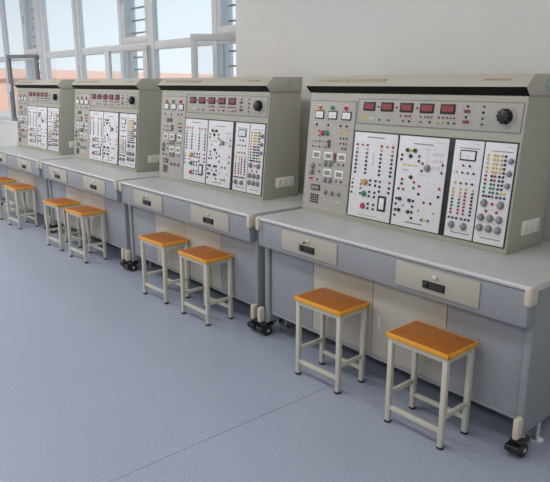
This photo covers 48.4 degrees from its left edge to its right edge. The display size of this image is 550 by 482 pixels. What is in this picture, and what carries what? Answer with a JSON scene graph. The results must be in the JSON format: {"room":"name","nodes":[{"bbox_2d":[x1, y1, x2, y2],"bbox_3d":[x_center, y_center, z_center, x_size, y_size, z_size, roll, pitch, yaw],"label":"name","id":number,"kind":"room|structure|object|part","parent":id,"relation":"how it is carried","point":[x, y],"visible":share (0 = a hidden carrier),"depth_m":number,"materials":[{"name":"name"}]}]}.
{"room":"electronics workshop","nodes":[
{"label":"electronics workshop","id":0,"kind":"room"},
{"bbox_2d":[0,200,549,481],"bbox_3d":[-3.485,0.560,4.411,7.800,0.100,17.400,-12,19,-39],"label":"floor","id":1,"kind":"structure","parent":0,"point":[102,379],"depth_m":3.18,"materials":[{"name":"plastic"}]},
{"bbox_2d":[0,177,16,219],"bbox_3d":[-3.350,-0.531,7.534,0.233,0.468,0.345,-13,19,-41],"label":"stool","id":2,"kind":"object","parent":1,"relation":"on","point":[3,180],"visible":0.73,"depth_m":7.42,"materials":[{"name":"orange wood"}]},
{"bbox_3d":[-3.318,-0.482,7.364,0.025,0.438,0.025,-13,19,-41],"label":"leg","id":3,"kind":"part","parent":2,"relation":"part of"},
{"bbox_3d":[-3.349,-0.748,7.478,0.221,0.020,0.333,-13,19,-41],"label":"seat","id":4,"kind":"part","parent":2,"relation":"part of","materials":[{"name":"brown wood"}]},
{"bbox_2d":[4,183,37,228],"bbox_3d":[-2.922,-0.406,7.048,0.233,0.468,0.345,-13,19,-41],"label":"stool","id":5,"kind":"object","parent":1,"relation":"on","point":[19,187],"visible":1,"depth_m":7.00,"materials":[{"name":"orange wood"}]},
{"bbox_3d":[-3.095,-0.412,7.093,0.025,0.438,0.025,-13,19,-41],"label":"leg","id":6,"kind":"part","parent":5,"relation":"part of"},
{"bbox_3d":[-2.891,-0.357,6.879,0.025,0.438,0.025,-13,19,-41],"label":"leg","id":7,"kind":"part","parent":5,"relation":"part of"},
{"bbox_3d":[-2.922,-0.623,6.992,0.221,0.020,0.333,-13,19,-41],"label":"seat","id":8,"kind":"part","parent":5,"relation":"part of","materials":[{"name":"brown wood"}]},
{"bbox_3d":[-2.922,-0.600,6.999,0.213,0.028,0.321,-13,19,-41],"label":"seat frame","id":9,"kind":"part","parent":5,"relation":"part of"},
{"bbox_3d":[-2.953,-0.445,7.220,0.025,0.438,0.025,-13,19,-41],"label":"leg","id":10,"kind":"part","parent":5,"relation":"part of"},
{"bbox_3d":[-2.749,-0.389,7.006,0.025,0.438,0.025,-13,19,-41],"label":"leg","id":11,"kind":"part","parent":5,"relation":"part of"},
{"bbox_2d":[0,146,73,228],"bbox_3d":[-2.852,-0.715,7.586,0.816,0.800,1.840,-12,19,-39],"label":"workbench","id":12,"kind":"object","parent":1,"relation":"on","point":[21,164],"visible":0.44,"depth_m":7.15,"materials":[{"name":"silver metal"}]},
{"bbox_3d":[-3.403,-1.027,7.592,0.010,0.120,0.452,-12,19,-39],"label":"drawer","id":13,"kind":"part","parent":12,"relation":"part of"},
{"bbox_3d":[-3.486,-0.861,7.867,0.014,0.598,0.380,-12,19,-39],"label":"panel","id":14,"kind":"part","parent":12,"relation":"part of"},
{"bbox_3d":[-3.214,-0.781,7.555,0.014,0.598,0.454,-12,19,-39],"label":"panel","id":15,"kind":"part","parent":12,"relation":"part of","materials":[{"name":"metal"}]},
{"bbox_3d":[-3.102,-0.944,7.295,0.060,0.156,1.762,-12,19,-39],"label":"drawer rail","id":16,"kind":"part","parent":12,"relation":"part of","materials":[{"name":"metal"}]},
{"bbox_3d":[-2.847,-0.863,6.955,0.010,0.120,0.460,-12,19,-39],"label":"drawer","id":17,"kind":"part","parent":12,"relation":"part of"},
{"bbox_3d":[-2.918,-0.694,7.216,0.014,0.598,0.456,-12,19,-39],"label":"panel","id":18,"kind":"part","parent":12,"relation":"part of","materials":[{"name":"metal"}]},
{"bbox_3d":[-2.643,-0.613,6.901,0.014,0.598,0.388,-12,19,-39],"label":"panel","id":19,"kind":"part","parent":12,"relation":"part of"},
{"bbox_2d":[14,79,74,154],"bbox_3d":[-2.817,-1.565,7.594,0.385,0.844,1.466,-12,19,-39],"label":"console","id":20,"kind":"object","parent":12,"relation":"on","point":[46,108],"visible":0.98,"depth_m":7.25,"materials":[{"name":"beige plastic"}]},
{"bbox_3d":[-3.254,-1.585,7.898,0.004,0.668,0.369,-5,14,-40],"label":"control panel","id":21,"kind":"part","parent":20,"relation":"part of","materials":[{"name":"metal"}]},
{"bbox_2d":[15,85,59,88],"bbox_3d":[-2.910,-1.879,7.436,0.041,0.042,1.457,-12,19,-39],"label":"lamp","id":22,"kind":"object","parent":20,"relation":"on","point":[18,86],"depth_m":7.38,"materials":[{"name":"plastic"}]},
{"bbox_3d":[-2.806,-1.367,7.394,0.003,0.506,1.035,-5,14,-40],"label":"mounting rail","id":23,"kind":"part","parent":20,"relation":"part of","materials":[{"name":"metal"}]},
{"bbox_3d":[-2.776,-1.724,7.322,0.004,0.143,1.022,-5,14,-40],"label":"meter panel","id":24,"kind":"part","parent":20,"relation":"part of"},
{"bbox_2d":[14,79,74,88],"bbox_3d":[-2.798,-1.930,7.520,0.332,0.100,1.461,-12,19,-39],"label":"hood","id":25,"kind":"object","parent":20,"relation":"attached to","point":[59,83],"depth_m":7.20,"materials":[{"name":"metal"}]},
{"bbox_3d":[-2.262,-0.585,6.947,0.676,0.676,0.038,-12,19,-39],"label":"panel","id":26,"kind":"part","parent":12,"relation":"part of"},
{"bbox_2d":[42,197,81,250],"bbox_3d":[-2.132,-0.174,6.145,0.233,0.468,0.345,-13,19,-41],"label":"stool","id":27,"kind":"object","parent":1,"relation":"on","point":[63,202],"visible":0.98,"depth_m":6.09,"materials":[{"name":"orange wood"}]},
{"bbox_3d":[-2.305,-0.180,6.190,0.025,0.438,0.025,-13,19,-41],"label":"leg","id":28,"kind":"part","parent":27,"relation":"part of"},
{"bbox_3d":[-2.101,-0.125,5.976,0.025,0.438,0.025,-13,19,-41],"label":"leg","id":29,"kind":"part","parent":27,"relation":"part of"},
{"bbox_3d":[-2.132,-0.367,6.096,0.213,0.028,0.321,-13,19,-41],"label":"seat frame","id":30,"kind":"part","parent":27,"relation":"part of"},
{"bbox_3d":[-2.132,-0.391,6.090,0.221,0.020,0.333,-13,19,-41],"label":"seat","id":31,"kind":"part","parent":27,"relation":"part of","materials":[{"name":"brown wood"}]},
{"bbox_3d":[-2.163,-0.212,6.317,0.025,0.438,0.025,-13,19,-41],"label":"leg","id":32,"kind":"part","parent":27,"relation":"part of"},
{"bbox_3d":[-1.959,-0.157,6.103,0.025,0.438,0.025,-13,19,-41],"label":"leg","id":33,"kind":"part","parent":27,"relation":"part of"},
{"bbox_2d":[65,205,106,262],"bbox_3d":[-1.767,-0.068,5.735,0.233,0.468,0.345,-13,19,-41],"label":"stool","id":34,"kind":"object","parent":1,"relation":"on","point":[86,211],"visible":1,"depth_m":5.67,"materials":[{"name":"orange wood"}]},
{"bbox_3d":[-1.940,-0.074,5.779,0.025,0.438,0.025,-13,19,-41],"label":"leg","id":35,"kind":"part","parent":34,"relation":"part of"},
{"bbox_3d":[-1.767,-0.285,5.679,0.221,0.020,0.333,-13,19,-41],"label":"seat","id":36,"kind":"part","parent":34,"relation":"part of","materials":[{"name":"brown wood"}]},
{"bbox_3d":[-1.767,-0.262,5.686,0.213,0.028,0.321,-13,19,-41],"label":"seat frame","id":37,"kind":"part","parent":34,"relation":"part of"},
{"bbox_3d":[-1.735,-0.019,5.566,0.025,0.438,0.025,-13,19,-41],"label":"leg","id":38,"kind":"part","parent":34,"relation":"part of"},
{"bbox_3d":[-1.799,-0.107,5.907,0.025,0.438,0.025,-13,19,-41],"label":"leg","id":39,"kind":"part","parent":34,"relation":"part of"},
{"bbox_3d":[-1.594,-0.052,5.694,0.025,0.438,0.025,-13,19,-41],"label":"leg","id":40,"kind":"part","parent":34,"relation":"part of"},
{"bbox_2d":[39,158,158,266],"bbox_3d":[-1.655,-0.362,6.214,0.816,0.800,1.840,-12,19,-39],"label":"workbench","id":41,"kind":"object","parent":1,"relation":"on","point":[92,184],"visible":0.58,"depth_m":5.78,"materials":[{"name":"silver metal"}]},
{"bbox_3d":[-2.190,-0.563,6.864,0.676,0.676,0.044,-12,19,-39],"label":"panel","id":42,"kind":"part","parent":41,"relation":"part of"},
{"bbox_3d":[-2.288,-0.508,6.495,0.014,0.598,0.380,-12,19,-39],"label":"panel","id":43,"kind":"part","parent":41,"relation":"part of","materials":[{"name":"metal"}]},
{"bbox_3d":[-2.205,-0.674,6.220,0.010,0.120,0.452,-12,19,-39],"label":"drawer","id":44,"kind":"part","parent":41,"relation":"part of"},
{"bbox_3d":[-2.017,-0.428,6.183,0.014,0.598,0.454,-12,19,-39],"label":"panel","id":45,"kind":"part","parent":41,"relation":"part of","materials":[{"name":"metal"}]},
{"bbox_3d":[-1.904,-0.591,5.923,0.060,0.156,1.762,-12,19,-39],"label":"drawer rail","id":46,"kind":"part","parent":41,"relation":"part of","materials":[{"name":"metal"}]},
{"bbox_3d":[-1.649,-0.510,5.583,0.010,0.120,0.460,-12,19,-39],"label":"drawer","id":47,"kind":"part","parent":41,"relation":"part of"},
{"bbox_3d":[-1.720,-0.341,5.844,0.014,0.598,0.456,-12,19,-39],"label":"panel","id":48,"kind":"part","parent":41,"relation":"part of","materials":[{"name":"metal"}]},
{"bbox_3d":[-1.445,-0.260,5.529,0.014,0.598,0.388,-12,19,-39],"label":"panel","id":49,"kind":"part","parent":41,"relation":"part of","materials":[{"name":"metal"}]},
{"bbox_2d":[71,78,162,171],"bbox_3d":[-1.620,-1.212,6.222,0.385,0.844,1.466,-12,19,-39],"label":"console","id":50,"kind":"object","parent":41,"relation":"on","point":[117,124],"visible":1,"depth_m":5.86,"materials":[{"name":"beige plastic"}]},
{"bbox_3d":[-2.057,-1.231,6.526,0.004,0.668,0.369,-5,14,-40],"label":"control panel","id":51,"kind":"part","parent":50,"relation":"part of","materials":[{"name":"metal"}]},
{"bbox_2d":[71,85,138,89],"bbox_3d":[-1.713,-1.526,6.064,0.041,0.042,1.457,-12,19,-39],"label":"lamp","id":52,"kind":"object","parent":50,"relation":"on","point":[77,87],"depth_m":6.00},
{"bbox_3d":[-1.609,-1.014,6.021,0.003,0.506,1.035,-5,14,-40],"label":"mounting rail","id":53,"kind":"part","parent":50,"relation":"part of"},
{"bbox_3d":[-1.579,-1.371,5.950,0.004,0.143,1.022,-5,14,-40],"label":"meter panel","id":54,"kind":"part","parent":50,"relation":"part of","materials":[{"name":"metal"}]},
{"bbox_2d":[71,78,162,89],"bbox_3d":[-1.601,-1.577,6.148,0.332,0.100,1.461,-12,19,-39],"label":"hood","id":55,"kind":"object","parent":50,"relation":"attached to","point":[136,83],"depth_m":5.82,"materials":[{"name":"metal"}]},
{"bbox_3d":[-1.319,-1.292,5.618,0.035,0.073,0.076,-5,14,-40],"label":"dial knob","id":56,"kind":"part","parent":50,"relation":"part of","materials":[{"name":"black plastic"}]},
{"bbox_2d":[148,154,159,162],"bbox_3d":[-1.126,-0.779,5.783,0.171,0.072,0.010,-12,19,-39],"label":"power outlet","id":57,"kind":"object","parent":50,"relation":"attached to","point":[152,158],"depth_m":5.76,"materials":[{"name":"plastic"}]},
{"bbox_3d":[-1.065,-0.231,5.575,0.676,0.676,0.038,-12,19,-39],"label":"panel","id":58,"kind":"part","parent":41,"relation":"part of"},
{"bbox_2d":[139,231,189,303],"bbox_3d":[-0.844,0.199,4.698,0.233,0.468,0.345,-13,19,-41],"label":"stool","id":59,"kind":"object","parent":1,"relation":"on","point":[163,240],"visible":0.99,"depth_m":4.63,"materials":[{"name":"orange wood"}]},
{"bbox_3d":[-1.016,0.192,4.744,0.025,0.438,0.025,-13,19,-41],"label":"leg","id":60,"kind":"part","parent":59,"relation":"part of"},
{"bbox_3d":[-0.843,0.005,4.648,0.213,0.028,0.321,-13,19,-41],"label":"seat frame","id":61,"kind":"part","parent":59,"relation":"part of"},
{"bbox_3d":[-0.843,-0.018,4.642,0.221,0.020,0.333,-13,19,-41],"label":"seat","id":62,"kind":"part","parent":59,"relation":"part of","materials":[{"name":"brown wood"}]},
{"bbox_3d":[-0.814,0.248,4.528,0.025,0.438,0.025,-13,19,-41],"label":"leg","id":63,"kind":"part","parent":59,"relation":"part of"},
{"bbox_3d":[-0.671,0.216,4.654,0.025,0.438,0.025,-13,19,-41],"label":"leg","id":64,"kind":"part","parent":59,"relation":"part of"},
{"bbox_2d":[178,245,233,325],"bbox_3d":[-0.482,0.305,4.283,0.233,0.468,0.345,-12,19,-40],"label":"stool","id":65,"kind":"object","parent":1,"relation":"on","point":[206,256],"visible":1,"depth_m":4.22,"materials":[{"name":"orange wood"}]},
{"bbox_3d":[-0.653,0.298,4.332,0.025,0.438,0.025,-12,19,-40],"label":"leg","id":66,"kind":"part","parent":65,"relation":"part of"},
{"bbox_3d":[-0.508,0.267,4.455,0.025,0.438,0.025,-12,19,-40],"label":"leg","id":67,"kind":"part","parent":65,"relation":"part of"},
{"bbox_3d":[-0.481,0.112,4.234,0.213,0.028,0.321,-12,19,-40],"label":"seat frame","id":68,"kind":"part","parent":65,"relation":"part of","materials":[{"name":"metal"}]},
{"bbox_3d":[-0.481,0.088,4.227,0.221,0.020,0.333,-12,19,-40],"label":"seat","id":69,"kind":"part","parent":65,"relation":"part of","materials":[{"name":"brown wood"}]},
{"bbox_3d":[-0.455,0.355,4.113,0.025,0.438,0.025,-12,19,-40],"label":"leg","id":70,"kind":"part","parent":65,"relation":"part of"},
{"bbox_3d":[-0.310,0.323,4.236,0.025,0.438,0.025,-12,19,-40],"label":"leg","id":71,"kind":"part","parent":65,"relation":"part of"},
{"bbox_2d":[119,177,302,330],"bbox_3d":[-0.458,-0.009,4.842,0.816,0.800,1.840,-12,19,-39],"label":"workbench","id":72,"kind":"object","parent":1,"relation":"on","point":[224,221],"visible":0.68,"depth_m":4.39,"materials":[{"name":"silver metal"}]},
{"bbox_3d":[-0.992,-0.210,5.492,0.676,0.676,0.044,-12,19,-39],"label":"panel","id":73,"kind":"part","parent":72,"relation":"part of","materials":[{"name":"metal"}]},
{"bbox_3d":[-1.091,-0.155,5.122,0.014,0.598,0.380,-12,19,-39],"label":"panel","id":74,"kind":"part","parent":72,"relation":"part of","materials":[{"name":"metal"}]},
{"bbox_3d":[-1.019,-0.304,4.851,0.010,0.038,0.124,-12,19,-39],"label":"handle","id":75,"kind":"part","parent":72,"relation":"part of","materials":[{"name":"black plastic"}]},
{"bbox_3d":[-1.008,-0.321,4.848,0.010,0.120,0.452,-12,19,-39],"label":"drawer","id":76,"kind":"part","parent":72,"relation":"part of","materials":[{"name":"metal"}]},
{"bbox_3d":[-0.819,-0.075,4.811,0.014,0.598,0.454,-12,19,-39],"label":"panel","id":77,"kind":"part","parent":72,"relation":"part of","materials":[{"name":"metal"}]},
{"bbox_3d":[-0.707,-0.238,4.551,0.060,0.156,1.762,-12,19,-39],"label":"drawer rail","id":78,"kind":"part","parent":72,"relation":"part of","materials":[{"name":"metal"}]},
{"bbox_3d":[-0.523,0.013,4.472,0.014,0.598,0.456,-12,19,-39],"label":"panel","id":79,"kind":"part","parent":72,"relation":"part of","materials":[{"name":"metal"}]},
{"bbox_3d":[-0.464,-0.140,4.214,0.010,0.038,0.124,-12,19,-39],"label":"handle","id":80,"kind":"part","parent":72,"relation":"part of","materials":[{"name":"black plastic"}]},
{"bbox_3d":[-0.452,-0.157,4.211,0.010,0.120,0.460,-12,19,-39],"label":"drawer","id":81,"kind":"part","parent":72,"relation":"part of","materials":[{"name":"metal"}]},
{"bbox_2d":[158,77,301,199],"bbox_3d":[-0.422,-0.859,4.850,0.385,0.844,1.466,-12,19,-39],"label":"console","id":82,"kind":"object","parent":72,"relation":"on","point":[240,136],"visible":1,"depth_m":4.50,"materials":[{"name":"beige plastic"}]},
{"bbox_3d":[-0.860,-0.878,5.154,0.004,0.668,0.369,-5,14,-40],"label":"control panel","id":83,"kind":"part","parent":82,"relation":"part of","materials":[{"name":"metal"}]},
{"bbox_2d":[158,85,269,91],"bbox_3d":[-0.516,-1.173,4.691,0.041,0.042,1.457,-12,19,-39],"label":"lamp","id":84,"kind":"object","parent":82,"relation":"on","point":[165,88],"depth_m":4.62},
{"bbox_3d":[-0.411,-0.661,4.649,0.003,0.506,1.035,-5,14,-40],"label":"mounting rail","id":85,"kind":"part","parent":82,"relation":"part of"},
{"bbox_3d":[-0.381,-1.018,4.577,0.004,0.143,1.022,-5,14,-40],"label":"meter panel","id":86,"kind":"part","parent":82,"relation":"part of","materials":[{"name":"metal"}]},
{"bbox_2d":[158,77,301,91],"bbox_3d":[-0.404,-1.224,4.776,0.332,0.100,1.461,-12,19,-39],"label":"hood","id":87,"kind":"object","parent":82,"relation":"attached to","point":[214,84],"depth_m":4.46,"materials":[{"name":"metal"}]},
{"bbox_3d":[-0.122,-0.939,4.246,0.035,0.073,0.076,-5,14,-40],"label":"dial knob","id":88,"kind":"part","parent":82,"relation":"part of","materials":[{"name":"black plastic"}]},
{"bbox_2d":[276,176,293,187],"bbox_3d":[0.071,-0.426,4.411,0.171,0.072,0.010,-12,19,-39],"label":"power outlet","id":89,"kind":"object","parent":82,"relation":"attached to","point":[281,181],"depth_m":4.41,"materials":[{"name":"plastic"}]},
{"bbox_3d":[-0.248,0.094,4.157,0.014,0.598,0.388,-12,19,-39],"label":"panel","id":90,"kind":"part","parent":72,"relation":"part of","materials":[{"name":"metal"}]},
{"bbox_3d":[0.133,0.122,4.202,0.676,0.676,0.038,-12,19,-39],"label":"panel","id":91,"kind":"part","parent":72,"relation":"part of","materials":[{"name":"metal"}]},
{"bbox_2d":[109,363,382,481],"bbox_3d":[-1.557,1.176,1.814,6.900,0.001,0.003,-12,19,-39],"label":"trim","id":92,"kind":"structure","parent":1,"relation":"attached to","point":[382,363],"depth_m":2.90,"materials":[{"name":"plastic"}]},
{"bbox_2d":[294,287,369,394],"bbox_3d":[0.305,0.540,3.370,0.233,0.468,0.345,-12,19,-40],"label":"stool","id":93,"kind":"object","parent":1,"relation":"on","point":[339,306],"visible":1,"depth_m":3.31,"materials":[{"name":"orange wood"}]},
{"bbox_3d":[0.133,0.533,3.418,0.025,0.438,0.025,-12,19,-40],"label":"leg","id":94,"kind":"part","parent":93,"relation":"part of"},
{"bbox_3d":[0.277,0.502,3.543,0.025,0.438,0.025,-12,19,-40],"label":"leg","id":95,"kind":"part","parent":93,"relation":"part of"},
{"bbox_3d":[0.306,0.347,3.321,0.213,0.028,0.321,-12,19,-40],"label":"seat frame","id":96,"kind":"part","parent":93,"relation":"part of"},
{"bbox_3d":[0.306,0.323,3.315,0.221,0.020,0.333,-12,19,-40],"label":"seat","id":97,"kind":"part","parent":93,"relation":"part of","materials":[{"name":"brown wood"}]},
{"bbox_3d":[0.334,0.589,3.201,0.025,0.438,0.025,-12,19,-40],"label":"leg","id":98,"kind":"part","parent":93,"relation":"part of","materials":[{"name":"metal"}]},
{"bbox_3d":[0.478,0.558,3.326,0.025,0.438,0.025,-12,19,-40],"label":"leg","id":99,"kind":"part","parent":93,"relation":"part of","materials":[{"name":"metal"}]},
{"bbox_2d":[255,209,549,457],"bbox_3d":[0.740,0.344,3.470,0.816,0.800,1.840,-12,19,-39],"label":"workbench","id":100,"kind":"object","parent":1,"relation":"on","point":[501,302],"visible":0.74,"depth_m":2.97,"materials":[{"name":"metal"}]},
{"bbox_3d":[0.205,0.143,4.120,0.676,0.676,0.044,-12,19,-39],"label":"panel","id":101,"kind":"part","parent":100,"relation":"part of","materials":[{"name":"metal"}]},
{"bbox_3d":[0.106,0.198,3.750,0.014,0.598,0.380,-12,19,-39],"label":"panel","id":102,"kind":"part","parent":100,"relation":"part of","materials":[{"name":"metal"}]},
{"bbox_3d":[0.178,0.049,3.479,0.010,0.038,0.124,-12,19,-39],"label":"handle","id":103,"kind":"part","parent":100,"relation":"part of","materials":[{"name":"black plastic"}]},
{"bbox_3d":[0.190,0.032,3.476,0.010,0.120,0.452,-12,19,-39],"label":"drawer","id":104,"kind":"part","parent":100,"relation":"part of","materials":[{"name":"metal"}]},
{"bbox_3d":[0.378,0.278,3.439,0.014,0.598,0.454,-12,19,-39],"label":"panel","id":105,"kind":"part","parent":100,"relation":"part of","materials":[{"name":"metal"}]},
{"bbox_3d":[0.490,0.115,3.179,0.060,0.156,1.762,-12,19,-39],"label":"drawer rail","id":106,"kind":"part","parent":100,"relation":"part of","materials":[{"name":"metal"}]},
{"bbox_3d":[0.674,0.366,3.099,0.014,0.598,0.456,-12,19,-39],"label":"panel","id":107,"kind":"part","parent":100,"relation":"part of","materials":[{"name":"metal"}]},
{"bbox_2d":[302,73,549,254],"bbox_3d":[0.775,-0.506,3.478,0.385,0.844,1.466,-12,19,-39],"label":"console","id":108,"kind":"object","parent":100,"relation":"on","point":[461,159],"visible":1,"depth_m":3.19,"materials":[{"name":"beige metal"}]},
{"bbox_3d":[0.338,-0.525,3.782,0.004,0.668,0.369,-5,14,-40],"label":"control panel","id":109,"kind":"part","parent":108,"relation":"part of","materials":[{"name":"metal"}]},
{"bbox_2d":[306,86,529,95],"bbox_3d":[0.682,-0.820,3.319,0.041,0.042,1.457,-12,19,-39],"label":"trim strip","id":110,"kind":"object","parent":108,"relation":"on","point":[316,90],"depth_m":3.23,"materials":[{"name":"plastic"}]},
{"bbox_3d":[0.799,-0.384,3.228,0.019,0.038,0.038,-5,14,-40],"label":"knob","id":111,"kind":"part","parent":108,"relation":"part of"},
{"bbox_2d":[306,73,549,95],"bbox_3d":[0.794,-0.871,3.404,0.332,0.100,1.461,-12,19,-39],"label":"hood","id":112,"kind":"object","parent":108,"relation":"attached to","point":[524,84],"depth_m":3.16,"materials":[{"name":"metal"}]},
{"bbox_3d":[0.786,-0.308,3.277,0.003,0.506,1.035,-5,14,-40],"label":"mounting rail","id":113,"kind":"part","parent":108,"relation":"part of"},
{"bbox_3d":[0.816,-0.664,3.205,0.004,0.143,1.022,-5,14,-40],"label":"meter panel","id":114,"kind":"part","parent":108,"relation":"part of","materials":[{"name":"metal"}]},
{"bbox_3d":[0.900,-0.086,3.140,0.019,0.038,0.038,-5,14,-40],"label":"knob","id":115,"kind":"part","parent":108,"relation":"part of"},
{"bbox_3d":[0.946,-0.072,3.087,0.019,0.038,0.038,-5,14,-40],"label":"knob","id":116,"kind":"part","parent":108,"relation":"part of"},
{"bbox_3d":[1.004,-0.068,3.019,0.019,0.038,0.038,-5,14,-40],"label":"knob","id":117,"kind":"part","parent":108,"relation":"part of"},
{"bbox_3d":[1.008,-0.118,3.009,0.019,0.038,0.038,-5,14,-40],"label":"knob","id":118,"kind":"part","parent":108,"relation":"part of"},
{"bbox_3d":[1.017,-0.187,2.991,0.019,0.038,0.038,-5,14,-40],"label":"knob","id":119,"kind":"part","parent":108,"relation":"part of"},
{"bbox_3d":[1.036,-0.059,2.983,0.019,0.038,0.038,-5,14,-40],"label":"knob","id":120,"kind":"part","parent":108,"relation":"part of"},
{"bbox_3d":[1.040,-0.109,2.973,0.019,0.038,0.038,-5,14,-40],"label":"knob","id":121,"kind":"part","parent":108,"relation":"part of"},
{"bbox_3d":[1.067,-0.049,2.946,0.019,0.038,0.038,-5,14,-40],"label":"knob","id":122,"kind":"part","parent":108,"relation":"part of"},
{"bbox_3d":[1.071,-0.099,2.937,0.019,0.038,0.038,-5,14,-40],"label":"knob","id":123,"kind":"part","parent":108,"relation":"part of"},
{"bbox_3d":[1.074,-0.170,2.926,0.019,0.038,0.038,-5,14,-40],"label":"knob","id":124,"kind":"part","parent":108,"relation":"part of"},
{"bbox_3d":[1.075,-0.585,2.873,0.035,0.073,0.076,-5,14,-40],"label":"dial knob","id":125,"kind":"part","parent":108,"relation":"part of","materials":[{"name":"black plastic"}]},
{"bbox_3d":[1.095,-0.259,2.894,0.017,0.029,0.029,-5,14,-40],"label":"knob","id":126,"kind":"part","parent":108,"relation":"part of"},
{"bbox_3d":[1.101,-0.315,2.882,0.017,0.029,0.029,-5,14,-40],"label":"knob","id":127,"kind":"part","parent":108,"relation":"part of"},
{"bbox_3d":[1.105,-0.373,2.870,0.017,0.029,0.029,-5,14,-40],"label":"knob","id":128,"kind":"part","parent":108,"relation":"part of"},
{"bbox_2d":[524,222,528,233],"bbox_3d":[1.234,-0.064,3.003,0.036,0.052,0.002,-12,19,-39],"label":"socket","id":129,"kind":"object","parent":108,"relation":"attached to","point":[526,224],"depth_m":3.00,"materials":[{"name":"plastic"}]},
{"bbox_2d":[520,217,539,235],"bbox_3d":[1.269,-0.073,3.039,0.171,0.072,0.010,-12,19,-39],"label":"power outlet","id":130,"kind":"object","parent":108,"relation":"attached to","point":[529,226],"depth_m":3.03,"materials":[{"name":"plastic"}]},
{"bbox_2d":[529,221,533,231],"bbox_3d":[1.272,-0.071,3.034,0.036,0.052,0.002,-12,19,-39],"label":"socket","id":131,"kind":"object","parent":108,"relation":"attached to","point":[531,223],"depth_m":3.03,"materials":[{"name":"plastic"}]},
{"bbox_2d":[534,220,538,230],"bbox_3d":[1.310,-0.079,3.066,0.036,0.052,0.002,-12,19,-39],"label":"socket","id":132,"kind":"object","parent":108,"relation":"attached to","point":[536,222],"depth_m":3.07,"materials":[{"name":"plastic"}]},
{"bbox_3d":[0.734,0.213,2.842,0.010,0.038,0.124,-12,19,-39],"label":"handle","id":133,"kind":"part","parent":100,"relation":"part of","materials":[{"name":"black plastic"}]},
{"bbox_3d":[0.745,0.196,2.839,0.010,0.120,0.460,-12,19,-39],"label":"drawer","id":134,"kind":"part","parent":100,"relation":"part of","materials":[{"name":"metal"}]},
{"bbox_3d":[0.949,0.447,2.784,0.014,0.598,0.388,-12,19,-39],"label":"panel","id":135,"kind":"part","parent":100,"relation":"part of","materials":[{"name":"metal"}]},
{"bbox_3d":[1.330,0.475,2.830,0.676,0.676,0.038,-12,19,-39],"label":"panel","id":136,"kind":"part","parent":100,"relation":"part of","materials":[{"name":"metal"}]},
{"bbox_2d":[384,320,478,450],"bbox_3d":[0.721,0.667,2.877,0.233,0.468,0.345,-12,19,-39],"label":"stool","id":137,"kind":"object","parent":1,"relation":"on","point":[444,346],"visible":1,"depth_m":2.82,"materials":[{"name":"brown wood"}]},
{"bbox_3d":[0.550,0.659,2.929,0.025,0.438,0.025,-12,19,-39],"label":"leg","id":138,"kind":"part","parent":137,"relation":"part of","materials":[{"name":"metal"}]},
{"bbox_3d":[0.697,0.629,3.050,0.025,0.438,0.025,-12,19,-39],"label":"leg","id":139,"kind":"part","parent":137,"relation":"part of","materials":[{"name":"metal"}]},
{"bbox_3d":[0.722,0.474,2.828,0.213,0.028,0.321,-12,19,-39],"label":"seat frame","id":140,"kind":"part","parent":137,"relation":"part of","materials":[{"name":"metal"}]},
{"bbox_3d":[0.722,0.450,2.822,0.221,0.020,0.333,-12,19,-39],"label":"seat","id":141,"kind":"part","parent":137,"relation":"part of","materials":[{"name":"brown wood"}]},
{"bbox_3d":[0.746,0.716,2.707,0.025,0.438,0.025,-12,19,-39],"label":"leg","id":142,"kind":"part","parent":137,"relation":"part of","materials":[{"name":"metal"}]},
{"bbox_3d":[0.892,0.686,2.829,0.025,0.438,0.025,-12,19,-39],"label":"leg","id":143,"kind":"part","parent":137,"relation":"part of","materials":[{"name":"metal"}]},
{"bbox_2d":[0,0,549,241],"bbox_3d":[-0.808,-1.690,6.168,0.500,3.400,17.000,-12,19,-39],"label":"wall","id":144,"kind":"structure","parent":0,"point":[306,39],"depth_m":4.00,"materials":[{"name":"paint"}]},
{"bbox_2d":[0,119,17,123],"bbox_3d":[-3.313,-1.698,9.208,0.120,0.020,9.266,-12,19,-39],"label":"trim","id":145,"kind":"structure","parent":144,"relation":"attached to","point":[7,121],"depth_m":10.67,"materials":[{"name":"paint"}]},
{"bbox_2d":[0,0,235,121],"bbox_3d":[-3.276,-2.732,8.831,0.605,2.210,9.458,-12,19,-39],"label":"window","id":146,"kind":"structure","parent":144,"relation":"in","point":[33,13],"depth_m":7.35,"materials":[{"name":"metal"}]},
{"bbox_3d":[-3.922,-2.396,9.602,0.560,1.015,0.050,4,15,16],"label":"open sash","id":147,"kind":"part","parent":146,"relation":"part of","materials":[{"name":"metal"}]},
{"bbox_3d":[-3.804,-3.450,9.522,0.050,1.022,0.560,-12,19,-39],"label":"sash","id":148,"kind":"part","parent":146,"relation":"part of","materials":[{"name":"metal"}]},
{"bbox_3d":[-1.691,-1.736,7.066,0.560,1.000,0.050,5,15,19],"label":"open sash","id":149,"kind":"part","parent":146,"relation":"part of","materials":[{"name":"metal"}]},
{"bbox_3d":[-1.603,-2.801,7.000,0.050,1.022,0.640,-12,19,-39],"label":"sash","id":150,"kind":"part","parent":146,"relation":"part of","materials":[{"name":"metal"}]},
{"bbox_3d":[-0.531,-1.384,5.670,0.470,1.015,0.050,-1,14,-5],"label":"open sash","id":151,"kind":"part","parent":146,"relation":"part of","materials":[{"name":"metal"}]},
{"bbox_3d":[-0.386,-2.442,5.606,0.050,1.022,0.470,-12,19,-39],"label":"sash","id":152,"kind":"part","parent":146,"relation":"part of","materials":[{"name":"metal"}]},
{"label":"outside","id":153,"kind":"structure","parent":0,"visible":0},
{"bbox_2d":[0,110,17,117],"bbox_3d":[110.792,-59.936,254.174,498.300,0.200,550.000,-12,19,-39],"label":"ground","id":154,"kind":"structure","parent":153,"point":[2,113],"depth_m":98.52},
{"bbox_2d":[0,68,235,110],"bbox_3d":[-24.754,-44.591,177.407,27.200,7.600,150.223,7,16,26],"label":"building","id":155,"kind":"structure","parent":154,"relation":"on","point":[18,74],"depth_m":120.62,"materials":[{"name":"brick"}]}
]}

